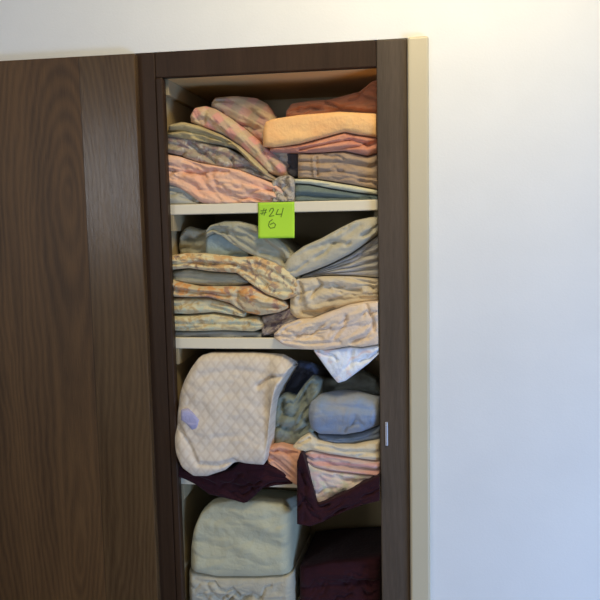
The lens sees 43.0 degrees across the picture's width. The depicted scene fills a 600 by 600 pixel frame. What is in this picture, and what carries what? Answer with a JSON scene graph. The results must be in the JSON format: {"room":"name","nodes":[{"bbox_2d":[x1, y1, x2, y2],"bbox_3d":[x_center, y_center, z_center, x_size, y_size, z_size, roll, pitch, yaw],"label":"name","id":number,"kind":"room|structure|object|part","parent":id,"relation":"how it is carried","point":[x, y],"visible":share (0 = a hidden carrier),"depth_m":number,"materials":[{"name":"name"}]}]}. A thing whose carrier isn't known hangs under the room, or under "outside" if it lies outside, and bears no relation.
{"room":"bedroom","nodes":[
{"label":"bedroom","id":0,"kind":"room"},
{"bbox_2d":[0,0,599,599],"bbox_3d":[0.150,0.067,1.675,6.200,2.600,0.118,0,6,9],"label":"wall","id":1,"kind":"structure","parent":0,"point":[514,85],"depth_m":1.57,"materials":[{"name":"paint"}]},
{"bbox_2d":[408,36,429,599],"bbox_3d":[0.257,0.419,1.631,0.042,1.905,0.014,0,6,9],"label":"trim","id":2,"kind":"structure","parent":1,"relation":"attached to","point":[418,47],"depth_m":1.58,"materials":[{"name":"beige paint"}]},
{"bbox_2d":[309,390,379,433],"bbox_3d":[0.117,0.249,1.808,0.158,0.128,0.327,0,6,9],"label":"rolled blanket","id":3,"kind":"object","parent":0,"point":[338,411],"visible":0.88,"depth_m":1.66,"materials":[{"name":"blue fabric"}]},
{"bbox_2d":[323,370,379,395],"bbox_3d":[0.121,0.202,1.839,0.158,0.108,0.254,0,6,9],"label":"folded blanket","id":4,"kind":"object","parent":3,"relation":"on","point":[364,381],"visible":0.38,"depth_m":1.72,"materials":[{"name":"grey fabric"}]},
{"bbox_3d":[-0.066,1.551,0.234,6.200,0.030,4.100,0,6,9],"label":"floor","id":5,"kind":"structure","parent":0,"visible":0},
{"bbox_2d":[0,38,410,599],"bbox_3d":[-1.016,0.405,2.013,2.590,1.905,0.398,0,6,9],"label":"closet","id":6,"kind":"object","parent":5,"relation":"on","point":[95,504],"visible":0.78,"depth_m":1.68,"materials":[{"name":"brown wood"}]},
{"bbox_3d":[-0.709,0.369,1.769,0.771,1.786,0.019,0,6,9],"label":"door","id":7,"kind":"part","parent":6,"relation":"part of","materials":[{"name":"brown wood"}]},
{"bbox_2d":[170,185,206,204],"bbox_3d":[-0.232,-0.250,1.816,0.068,0.047,0.308,0,6,9],"label":"sheet","id":8,"kind":"object","parent":6,"relation":"on","point":[177,195],"visible":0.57,"depth_m":1.67,"materials":[{"name":"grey fabric"}]},
{"bbox_3d":[-0.260,0.366,1.908,0.018,1.772,0.350,0,6,9],"label":"panel","id":9,"kind":"part","parent":6,"relation":"part of","materials":[{"name":"beige paint"}]},
{"bbox_2d":[175,329,262,336],"bbox_3d":[-0.161,0.059,1.843,0.198,0.012,0.300,0,6,9],"label":"sheet","id":10,"kind":"object","parent":6,"relation":"on","point":[214,333],"visible":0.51,"depth_m":1.70,"materials":[{"name":"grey fabric"}]},
{"bbox_2d":[175,312,265,330],"bbox_3d":[-0.160,0.035,1.833,0.204,0.042,0.314,0,6,9],"label":"sheet","id":11,"kind":"object","parent":10,"relation":"on","point":[209,321],"visible":0.62,"depth_m":1.69,"materials":[{"name":"beige fabric"}]},
{"bbox_2d":[174,297,250,316],"bbox_3d":[-0.180,0.004,1.833,0.163,0.048,0.313,0,6,9],"label":"sheet","id":12,"kind":"object","parent":11,"relation":"on","point":[182,305],"visible":0.61,"depth_m":1.69,"materials":[{"name":"beige fabric"}]},
{"bbox_2d":[168,154,282,203],"bbox_3d":[-0.141,-0.282,1.794,0.256,0.110,0.316,0,6,9],"label":"sheet","id":13,"kind":"object","parent":6,"relation":"on","point":[209,184],"visible":0.87,"depth_m":1.65,"materials":[{"name":"pink fabric"}]},
{"bbox_2d":[168,136,276,181],"bbox_3d":[-0.150,-0.321,1.794,0.237,0.119,0.311,0,6,9],"label":"sheet","id":14,"kind":"object","parent":13,"relation":"on","point":[196,151],"visible":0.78,"depth_m":1.66,"materials":[{"name":"fabric"}]},
{"bbox_2d":[167,122,271,174],"bbox_3d":[-0.160,-0.338,1.790,0.221,0.131,0.318,0,6,9],"label":"folded cloth","id":15,"kind":"object","parent":14,"relation":"on","point":[184,130],"visible":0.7,"depth_m":1.65,"materials":[{"name":"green fabric"}]},
{"bbox_2d":[190,106,286,175],"bbox_3d":[-0.117,-0.355,1.788,0.210,0.168,0.304,0,6,9],"label":"rolled blanket","id":16,"kind":"object","parent":15,"relation":"on","point":[212,119],"visible":0.83,"depth_m":1.65,"materials":[{"name":"pink fabric"}]},
{"bbox_2d":[212,96,277,142],"bbox_3d":[-0.107,-0.395,1.799,0.144,0.138,0.271,0,6,9],"label":"rolled blanket","id":17,"kind":"object","parent":16,"relation":"on","point":[252,114],"visible":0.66,"depth_m":1.67,"materials":[{"name":"fabric"}]},
{"bbox_2d":[178,460,292,502],"bbox_3d":[-0.124,0.386,1.858,0.263,0.105,0.333,0,6,9],"label":"draped cloth","id":18,"kind":"object","parent":6,"relation":"on","point":[240,482],"visible":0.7,"depth_m":1.70,"materials":[{"name":"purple fabric"}]},
{"bbox_2d":[175,352,297,475],"bbox_3d":[-0.128,0.241,1.816,0.268,0.274,0.344,0,6,9],"label":"quilted blanket","id":19,"kind":"object","parent":18,"relation":"on","point":[228,401],"visible":0.92,"depth_m":1.67,"materials":[{"name":"beige fabric"}]},
{"bbox_2d":[189,533,310,599],"bbox_3d":[-0.119,0.655,1.895,0.255,0.094,0.317,0,6,9],"label":"folded blanket","id":20,"kind":"object","parent":6,"relation":"on","point":[202,586],"visible":0.48,"depth_m":1.75,"materials":[{"name":"beige fabric"}]},
{"bbox_2d":[191,489,309,575],"bbox_3d":[-0.118,0.542,1.880,0.241,0.214,0.320,0,6,9],"label":"folded blanket","id":21,"kind":"object","parent":20,"relation":"on","point":[262,535],"visible":0.94,"depth_m":1.73,"materials":[{"name":"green fabric"}]},
{"bbox_3d":[-0.075,-0.502,1.594,0.468,0.053,0.020,0,6,9],"label":"frame rail","id":22,"kind":"part","parent":6,"relation":"part of","materials":[{"name":"brown wood"}]},
{"bbox_3d":[-0.042,-0.505,1.778,0.460,0.018,0.349,0,6,9],"label":"panel","id":23,"kind":"part","parent":6,"relation":"part of","materials":[{"name":"beige wood"}]},
{"bbox_2d":[170,200,377,214],"bbox_3d":[-0.036,-0.218,1.808,0.459,0.022,0.350,0,6,9],"label":"shelf","id":24,"kind":"object","parent":6,"relation":"attached to","point":[340,207],"depth_m":1.65,"materials":[{"name":"paint"}]},
{"bbox_2d":[258,202,294,238],"bbox_3d":[-0.051,-0.171,1.632,0.079,0.077,0.009,0,6,9],"label":"sticky note","id":25,"kind":"object","parent":6,"relation":"attached to","point":[275,219],"visible":1,"depth_m":1.63,"materials":[{"name":"paper"}]},
{"bbox_2d":[176,337,378,348],"bbox_3d":[-0.030,0.076,1.840,0.459,0.024,0.350,0,6,9],"label":"shelf","id":26,"kind":"object","parent":6,"relation":"attached to","point":[181,342],"depth_m":1.68,"materials":[{"name":"paint"}]},
{"bbox_2d":[261,308,299,336],"bbox_3d":[-0.014,0.034,1.816,0.105,0.062,0.304,0,6,9],"label":"crumpled cloth","id":27,"kind":"object","parent":6,"relation":"on","point":[273,322],"visible":0.4,"depth_m":1.68,"materials":[{"name":"grey fabric"}]},
{"bbox_2d":[173,277,289,314],"bbox_3d":[-0.134,-0.021,1.815,0.261,0.091,0.329,0,6,9],"label":"sheet","id":28,"kind":"object","parent":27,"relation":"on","point":[248,298],"visible":0.74,"depth_m":1.67,"materials":[{"name":"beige fabric"}]},
{"bbox_2d":[173,269,250,285],"bbox_3d":[-0.178,-0.059,1.833,0.169,0.051,0.300,0,6,9],"label":"sheet","id":29,"kind":"object","parent":28,"relation":"on","point":[191,276],"visible":0.74,"depth_m":1.69,"materials":[{"name":"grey fabric"}]},
{"bbox_2d":[172,253,297,299],"bbox_3d":[-0.122,-0.062,1.814,0.284,0.115,0.320,0,6,9],"label":"sheet","id":30,"kind":"object","parent":28,"relation":"on","point":[271,278],"visible":0.87,"depth_m":1.66,"materials":[{"name":"beige fabric"}]},
{"bbox_2d":[179,226,206,253],"bbox_3d":[-0.215,-0.136,1.845,0.091,0.088,0.270,0,6,9],"label":"crumpled cloth","id":31,"kind":"object","parent":30,"relation":"on","point":[192,239],"visible":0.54,"depth_m":1.72,"materials":[{"name":"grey fabric"}]},
{"bbox_2d":[206,234,253,256],"bbox_3d":[-0.142,-0.127,1.828,0.102,0.077,0.284,0,6,9],"label":"sheet","id":32,"kind":"object","parent":30,"relation":"on","point":[215,243],"visible":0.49,"depth_m":1.69,"materials":[{"name":"blue fabric"}]},
{"bbox_2d":[206,221,302,278],"bbox_3d":[-0.084,-0.117,1.809,0.210,0.146,0.306,0,6,9],"label":"sheet","id":33,"kind":"object","parent":30,"relation":"on","point":[243,235],"visible":0.77,"depth_m":1.66,"materials":[{"name":"fabric"}]},
{"bbox_2d":[181,478,380,489],"bbox_3d":[-0.023,0.392,1.874,0.459,0.017,0.350,0,6,9],"label":"shelf","id":34,"kind":"object","parent":6,"relation":"attached to","point":[185,483],"depth_m":1.73,"materials":[{"name":"paint"}]},
{"bbox_2d":[268,442,300,484],"bbox_3d":[-0.009,0.349,1.837,0.079,0.094,0.331,0,6,9],"label":"sheet","id":35,"kind":"object","parent":6,"relation":"on","point":[283,456],"visible":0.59,"depth_m":1.68,"materials":[{"name":"fabric"}]},
{"bbox_2d":[274,375,329,443],"bbox_3d":[0.013,0.244,1.836,0.113,0.180,0.303,0,6,9],"label":"sheet","id":36,"kind":"object","parent":35,"relation":"on","point":[292,412],"visible":0.69,"depth_m":1.70,"materials":[{"name":"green fabric"}]},
{"bbox_2d":[284,360,328,393],"bbox_3d":[0.017,0.192,1.859,0.081,0.128,0.244,0,6,9],"label":"crumpled cloth","id":37,"kind":"object","parent":36,"relation":"on","point":[305,370],"visible":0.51,"depth_m":1.75,"materials":[{"name":"blue fabric"}]},
{"bbox_2d":[272,175,296,201],"bbox_3d":[-0.015,-0.255,1.777,0.052,0.056,0.316,0,6,9],"label":"crumpled cloth","id":38,"kind":"object","parent":6,"relation":"on","point":[286,183],"visible":0.64,"depth_m":1.63,"materials":[{"name":"grey fabric"}]},
{"bbox_2d":[269,149,294,177],"bbox_3d":[-0.034,-0.313,1.797,0.066,0.074,0.271,0,6,9],"label":"folded cloth","id":39,"kind":"object","parent":38,"relation":"on","point":[283,157],"visible":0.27,"depth_m":1.66,"materials":[{"name":"grey fabric"}]},
{"bbox_2d":[287,153,298,178],"bbox_3d":[0.004,-0.310,1.792,0.032,0.068,0.270,0,6,9],"label":"folded cloth","id":40,"kind":"object","parent":38,"relation":"on","point":[292,170],"visible":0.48,"depth_m":1.66,"materials":[{"name":"black fabric"}]},
{"bbox_3d":[0.003,0.345,2.047,0.496,1.772,0.008,0,6,9],"label":"panel","id":41,"kind":"part","parent":6,"relation":"part of","materials":[{"name":"beige paint"}]},
{"bbox_2d":[274,300,378,349],"bbox_3d":[0.078,0.038,1.784,0.226,0.105,0.340,0,6,9],"label":"sheet","id":42,"kind":"object","parent":6,"relation":"on","point":[355,324],"visible":0.88,"depth_m":1.62,"materials":[{"name":"fabric"}]},
{"bbox_2d":[290,275,378,317],"bbox_3d":[0.093,-0.018,1.787,0.195,0.097,0.317,0,6,9],"label":"sheet","id":43,"kind":"object","parent":42,"relation":"on","point":[318,295],"visible":0.84,"depth_m":1.64,"materials":[{"name":"fabric"}]},
{"bbox_2d":[302,236,378,277],"bbox_3d":[0.106,-0.102,1.786,0.168,0.111,0.296,0,6,9],"label":"sheets","id":44,"kind":"object","parent":43,"relation":"on","point":[364,261],"visible":0.93,"depth_m":1.64,"materials":[{"name":"grey fabric"}]},
{"bbox_2d":[284,216,377,276],"bbox_3d":[0.084,-0.121,1.778,0.209,0.144,0.313,0,6,9],"label":"sheet","id":45,"kind":"object","parent":44,"relation":"on","point":[341,243],"visible":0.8,"depth_m":1.63,"materials":[{"name":"beige fabric"}]},
{"bbox_2d":[295,184,377,200],"bbox_3d":[0.098,-0.247,1.765,0.178,0.037,0.308,0,6,9],"label":"folded cloth","id":46,"kind":"object","parent":6,"relation":"on","point":[302,192],"visible":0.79,"depth_m":1.62,"materials":[{"name":"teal fabric"}]},
{"bbox_2d":[294,179,377,195],"bbox_3d":[0.097,-0.256,1.765,0.179,0.040,0.306,0,6,9],"label":"folded cloth","id":47,"kind":"object","parent":46,"relation":"on","point":[324,184],"visible":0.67,"depth_m":1.62,"materials":[{"name":"beige fabric"}]},
{"bbox_2d":[298,152,377,189],"bbox_3d":[0.100,-0.288,1.758,0.171,0.086,0.312,0,6,9],"label":"folded towels","id":48,"kind":"object","parent":47,"relation":"on","point":[346,168],"visible":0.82,"depth_m":1.62,"materials":[{"name":"beige fabric"}]},
{"bbox_2d":[270,133,376,156],"bbox_3d":[0.070,-0.337,1.757,0.230,0.062,0.313,0,6,9],"label":"sheet","id":49,"kind":"object","parent":48,"relation":"on","point":[349,143],"visible":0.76,"depth_m":1.60,"materials":[{"name":"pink fabric"}]},
{"bbox_2d":[263,112,376,148],"bbox_3d":[0.062,-0.367,1.752,0.244,0.087,0.320,0,6,9],"label":"sheet","id":50,"kind":"object","parent":49,"relation":"on","point":[298,129],"visible":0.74,"depth_m":1.60,"materials":[{"name":"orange fabric"}]},
{"bbox_2d":[286,80,376,116],"bbox_3d":[0.085,-0.440,1.774,0.204,0.099,0.253,0,6,9],"label":"folded blanket","id":51,"kind":"object","parent":50,"relation":"on","point":[364,101],"visible":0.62,"depth_m":1.65,"materials":[{"name":"fabric"}]},
{"bbox_2d":[297,451,379,525],"bbox_3d":[0.083,0.412,1.660,0.181,0.163,0.040,0,6,9],"label":"draped cloth","id":52,"kind":"object","parent":6,"relation":"hanging from","point":[310,512],"visible":1,"depth_m":1.66,"materials":[{"name":"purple fabric"}]},
{"bbox_2d":[300,526,381,599],"bbox_3d":[0.109,0.633,1.869,0.191,0.133,0.294,0,6,9],"label":"folded blanket","id":53,"kind":"object","parent":6,"relation":"on","point":[341,563],"visible":0.98,"depth_m":1.74,"materials":[{"name":"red fabric"}]},
{"bbox_2d":[308,463,380,501],"bbox_3d":[0.116,0.387,1.822,0.165,0.102,0.330,0,6,9],"label":"draped cloth","id":54,"kind":"object","parent":6,"relation":"hanging from","point":[326,483],"visible":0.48,"depth_m":1.67,"materials":[{"name":"beige fabric"}]},
{"bbox_2d":[305,450,380,475],"bbox_3d":[0.113,0.346,1.819,0.170,0.059,0.328,0,6,9],"label":"sheets","id":55,"kind":"object","parent":54,"relation":"on","point":[326,461],"visible":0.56,"depth_m":1.67,"materials":[{"name":"pink fabric"}]},
{"bbox_2d":[293,431,379,459],"bbox_3d":[0.101,0.314,1.821,0.193,0.073,0.320,0,6,9],"label":"sheet","id":56,"kind":"object","parent":55,"relation":"on","point":[369,449],"visible":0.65,"depth_m":1.67,"materials":[{"name":"fabric"}]},
{"bbox_2d":[318,425,379,442],"bbox_3d":[0.129,0.293,1.822,0.138,0.066,0.305,0,6,9],"label":"sheet","id":57,"kind":"object","parent":56,"relation":"on","point":[372,433],"visible":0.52,"depth_m":1.68,"materials":[{"name":"blue fabric"}]},
{"bbox_2d":[314,345,378,382],"bbox_3d":[0.099,0.137,1.637,0.139,0.083,0.018,0,6,9],"label":"napkin","id":58,"kind":"object","parent":6,"relation":"hanging from","point":[342,363],"visible":0.98,"depth_m":1.63,"materials":[{"name":"white fabric"}]},
{"bbox_3d":[0.185,0.287,1.631,0.006,0.052,0.005,0,6,9],"label":"strike plate","id":59,"kind":"part","parent":6,"relation":"part of","materials":[{"name":"silver metal"}]}
]}

